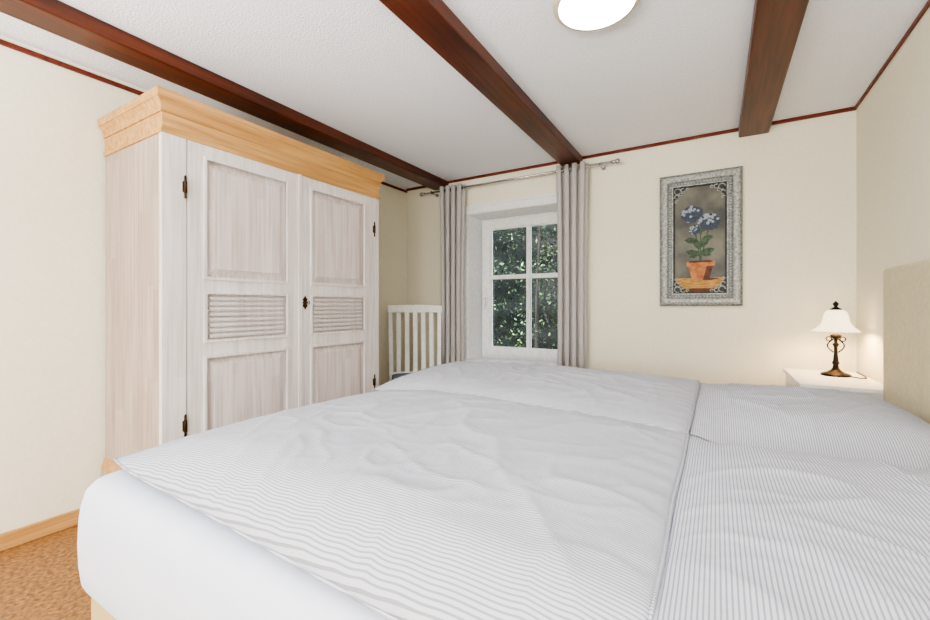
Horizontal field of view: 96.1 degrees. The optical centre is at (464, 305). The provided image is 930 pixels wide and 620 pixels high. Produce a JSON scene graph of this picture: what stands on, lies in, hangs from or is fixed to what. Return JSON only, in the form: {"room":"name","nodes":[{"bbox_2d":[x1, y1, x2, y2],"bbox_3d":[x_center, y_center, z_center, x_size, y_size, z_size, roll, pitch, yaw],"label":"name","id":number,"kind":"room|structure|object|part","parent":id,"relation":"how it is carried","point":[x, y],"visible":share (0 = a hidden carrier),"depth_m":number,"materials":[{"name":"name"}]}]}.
{"room":"bedroom","nodes":[
{"label":"bedroom","id":0,"kind":"room"},
{"bbox_2d":[0,525,90,619],"bbox_3d":[-0.769,1.150,0.672,3.870,0.120,7.160,0,0,31],"label":"floor","id":1,"kind":"structure","parent":0,"point":[40,577],"depth_m":1.65,"materials":[{"name":"orange carpet"}]},
{"bbox_2d":[97,85,384,476],"bbox_3d":[-1.230,0.067,2.597,0.657,2.047,1.453,0,0,31],"label":"wardrobe","id":2,"kind":"object","parent":1,"relation":"on","point":[242,256],"visible":0.88,"depth_m":2.13,"materials":[{"name":"white wood"}]},
{"bbox_2d":[388,305,441,380],"bbox_3d":[-0.429,0.539,3.671,0.500,1.102,0.565,0,0,-9],"label":"slatted chair","id":3,"kind":"object","parent":1,"relation":"on","point":[391,308],"visible":0.42,"depth_m":3.87,"materials":[{"name":"white wood"}]},
{"bbox_2d":[392,373,409,379],"bbox_3d":[-0.418,0.614,3.599,0.420,0.040,0.380,0,0,-9],"label":"seat cushion","id":4,"kind":"object","parent":3,"relation":"on","point":[394,376],"visible":0.15,"depth_m":3.61,"materials":[{"name":"fabric"}]},
{"bbox_2d":[77,259,929,619],"bbox_3d":[0.378,0.465,1.389,2.232,1.250,2.110,0,0,31],"label":"double bed","id":5,"kind":"object","parent":1,"relation":"on","point":[144,553],"visible":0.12,"depth_m":0.92,"materials":[{"name":"fabric"}]},
{"bbox_3d":[0.315,0.616,1.398,2.114,0.306,1.891,0,0,31],"label":"mattress","id":6,"kind":"part","parent":5,"relation":"part of","materials":[{"name":"white fabric"}]},
{"bbox_2d":[114,389,688,619],"bbox_3d":[-0.157,0.390,1.215,1.393,0.141,1.056,0,0,31],"label":"duvet","id":7,"kind":"object","parent":5,"relation":"on","point":[407,504],"visible":1,"depth_m":0.76,"materials":[{"name":"white fabric"}]},
{"bbox_2d":[374,361,699,431],"bbox_3d":[0.253,0.384,1.968,1.489,0.155,0.962,0,0,31],"label":"duvet","id":8,"kind":"object","parent":5,"relation":"on","point":[650,400],"visible":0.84,"depth_m":1.70,"materials":[{"name":"white fabric"}]},
{"bbox_2d":[651,435,929,619],"bbox_3d":[0.673,0.380,0.604,0.669,0.189,0.915,0,0,31],"label":"pillow","id":9,"kind":"object","parent":5,"relation":"on","point":[757,533],"visible":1,"depth_m":0.56,"materials":[{"name":"white fabric"}]},
{"bbox_2d":[690,383,929,470],"bbox_3d":[1.151,0.377,1.401,0.668,0.167,0.911,0,0,31],"label":"pillow","id":10,"kind":"object","parent":5,"relation":"on","point":[831,422],"visible":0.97,"depth_m":1.18,"materials":[{"name":"white fabric"}]},
{"bbox_2d":[783,368,882,399],"bbox_3d":[1.989,0.740,2.281,0.370,0.700,0.630,0,0,31],"label":"nightstand","id":11,"kind":"object","parent":1,"relation":"on","point":[807,378],"visible":0.11,"depth_m":2.16,"materials":[{"name":"white paint"}]},
{"bbox_2d":[811,301,866,378],"bbox_3d":[2.108,0.180,2.371,0.240,0.420,0.285,0,0,31],"label":"table lamp","id":12,"kind":"object","parent":11,"relation":"on","point":[835,319],"visible":1,"depth_m":2.32,"materials":[{"name":"white glass"}]},
{"bbox_2d":[0,35,406,533],"bbox_3d":[-2.342,-0.060,1.617,0.200,2.300,7.160,0,0,31],"label":"wall","id":13,"kind":"structure","parent":0,"point":[53,161],"depth_m":2.02,"materials":[{"name":"beige paint"}]},
{"bbox_2d":[0,508,79,550],"bbox_3d":[-2.289,1.052,1.492,0.018,0.075,6.600,0,0,31],"label":"baseboard","id":14,"kind":"structure","parent":13,"relation":"attached to","point":[9,539],"depth_m":1.96,"materials":[{"name":"brown wood"}]},
{"bbox_2d":[0,39,406,192],"bbox_3d":[-2.294,-1.177,1.486,0.016,0.023,6.584,0,0,31],"label":"trim","id":15,"kind":"structure","parent":13,"relation":"attached to","point":[10,45],"depth_m":2.07,"materials":[{"name":"brown wood"}]},
{"bbox_2d":[0,0,927,188],"bbox_3d":[-0.769,-1.285,0.672,3.870,0.150,7.160,0,0,31],"label":"ceiling","id":16,"kind":"structure","parent":0,"point":[668,70],"depth_m":2.10,"materials":[{"name":"white paint"}]},
{"bbox_2d":[0,0,448,189],"bbox_3d":[-1.927,-1.176,1.274,0.165,0.068,6.599,0,0,31],"label":"ceiling beam","id":17,"kind":"structure","parent":16,"relation":"attached to","point":[56,17],"depth_m":2.09,"materials":[{"name":"brown wood"}]},
{"bbox_2d":[379,0,582,166],"bbox_3d":[-0.810,-1.176,0.603,0.160,0.068,6.599,0,0,31],"label":"ceiling beam","id":18,"kind":"structure","parent":16,"relation":"attached to","point":[433,21],"depth_m":2.01,"materials":[{"name":"brown wood"}]},
{"bbox_2d":[553,0,639,30],"bbox_3d":[0.512,-1.180,1.629,0.334,0.060,0.334,0,0,31],"label":"ceiling lamp","id":19,"kind":"object","parent":16,"relation":"attached to","point":[578,15],"depth_m":1.65,"materials":[{"name":"white glass"}]},
{"bbox_2d":[738,0,808,137],"bbox_3d":[0.236,-1.176,-0.025,0.170,0.068,6.599,0,0,31],"label":"ceiling beam","id":20,"kind":"structure","parent":16,"relation":"attached to","point":[776,24],"depth_m":1.93,"materials":[{"name":"brown wood"}]},
{"bbox_2d":[407,110,855,385],"bbox_3d":[0.982,-0.060,3.586,3.470,2.300,0.360,0,0,31],"label":"wall","id":21,"kind":"structure","parent":0,"point":[799,177],"depth_m":2.89,"materials":[{"name":"beige paint"}]},
{"bbox_2d":[464,193,556,359],"bbox_3d":[0.521,-0.207,3.790,1.160,1.475,0.286,0,0,31],"label":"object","id":22,"kind":"structure","parent":21,"relation":"attached to","point":[473,223],"depth_m":3.95,"materials":[{"name":"white paint"}]},
{"bbox_2d":[464,357,556,365],"bbox_3d":[0.518,0.522,3.784,1.110,0.032,0.300,0,0,31],"label":"window sill","id":23,"kind":"structure","parent":21,"relation":"attached to","point":[490,359],"depth_m":3.88,"materials":[{"name":"white paint"}]},
{"bbox_2d":[419,158,619,196],"bbox_3d":[0.382,-1.095,3.665,1.884,0.048,0.124,0,0,31],"label":"curtain rod","id":24,"kind":"object","parent":21,"relation":"attached to","point":[617,160],"visible":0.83,"depth_m":3.53,"materials":[{"name":"silver metal"}]},
{"bbox_2d":[440,183,465,364],"bbox_3d":[-0.121,-0.050,3.921,0.261,2.160,0.069,0,0,31],"label":"curtain","id":25,"kind":"object","parent":24,"relation":"hanging from","point":[452,204],"visible":0.82,"depth_m":3.89,"materials":[{"name":"fabric"}]},
{"bbox_2d":[556,161,588,368],"bbox_3d":[0.852,-0.050,3.338,0.256,2.160,0.068,0,0,31],"label":"curtain","id":26,"kind":"object","parent":24,"relation":"hanging from","point":[572,186],"visible":0.78,"depth_m":3.33,"materials":[{"name":"fabric"}]},
{"bbox_2d":[482,211,557,361],"bbox_3d":[0.593,-0.175,3.909,1.006,1.366,0.148,0,0,31],"label":"window","id":27,"kind":"structure","parent":21,"relation":"in","point":[548,218],"depth_m":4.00,"materials":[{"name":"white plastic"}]},
{"bbox_2d":[406,106,856,190],"bbox_3d":[0.886,-1.199,3.425,3.470,0.022,0.016,0,0,31],"label":"trim","id":28,"kind":"structure","parent":21,"relation":"attached to","point":[848,109],"depth_m":3.08,"materials":[{"name":"brown wood"}]},
{"bbox_2d":[660,166,742,305],"bbox_3d":[1.654,-0.472,2.951,0.510,0.945,0.035,0,0,31],"label":"framed painting","id":29,"kind":"object","parent":21,"relation":"attached to","point":[701,213],"visible":1,"depth_m":2.95,"materials":[{"name":"silver metal"}]},
{"bbox_2d":[856,7,929,383],"bbox_3d":[0.804,-0.060,-0.273,0.200,2.300,7.160,0,0,31],"label":"wall","id":30,"kind":"structure","parent":0,"point":[893,119],"depth_m":2.05,"materials":[{"name":"beige paint"}]},
{"bbox_2d":[855,0,929,108],"bbox_3d":[0.668,-1.201,-0.294,0.012,0.018,6.584,0,0,31],"label":"trim","id":31,"kind":"structure","parent":30,"relation":"attached to","point":[927,5],"depth_m":1.95,"materials":[{"name":"brown wood"}]}
]}

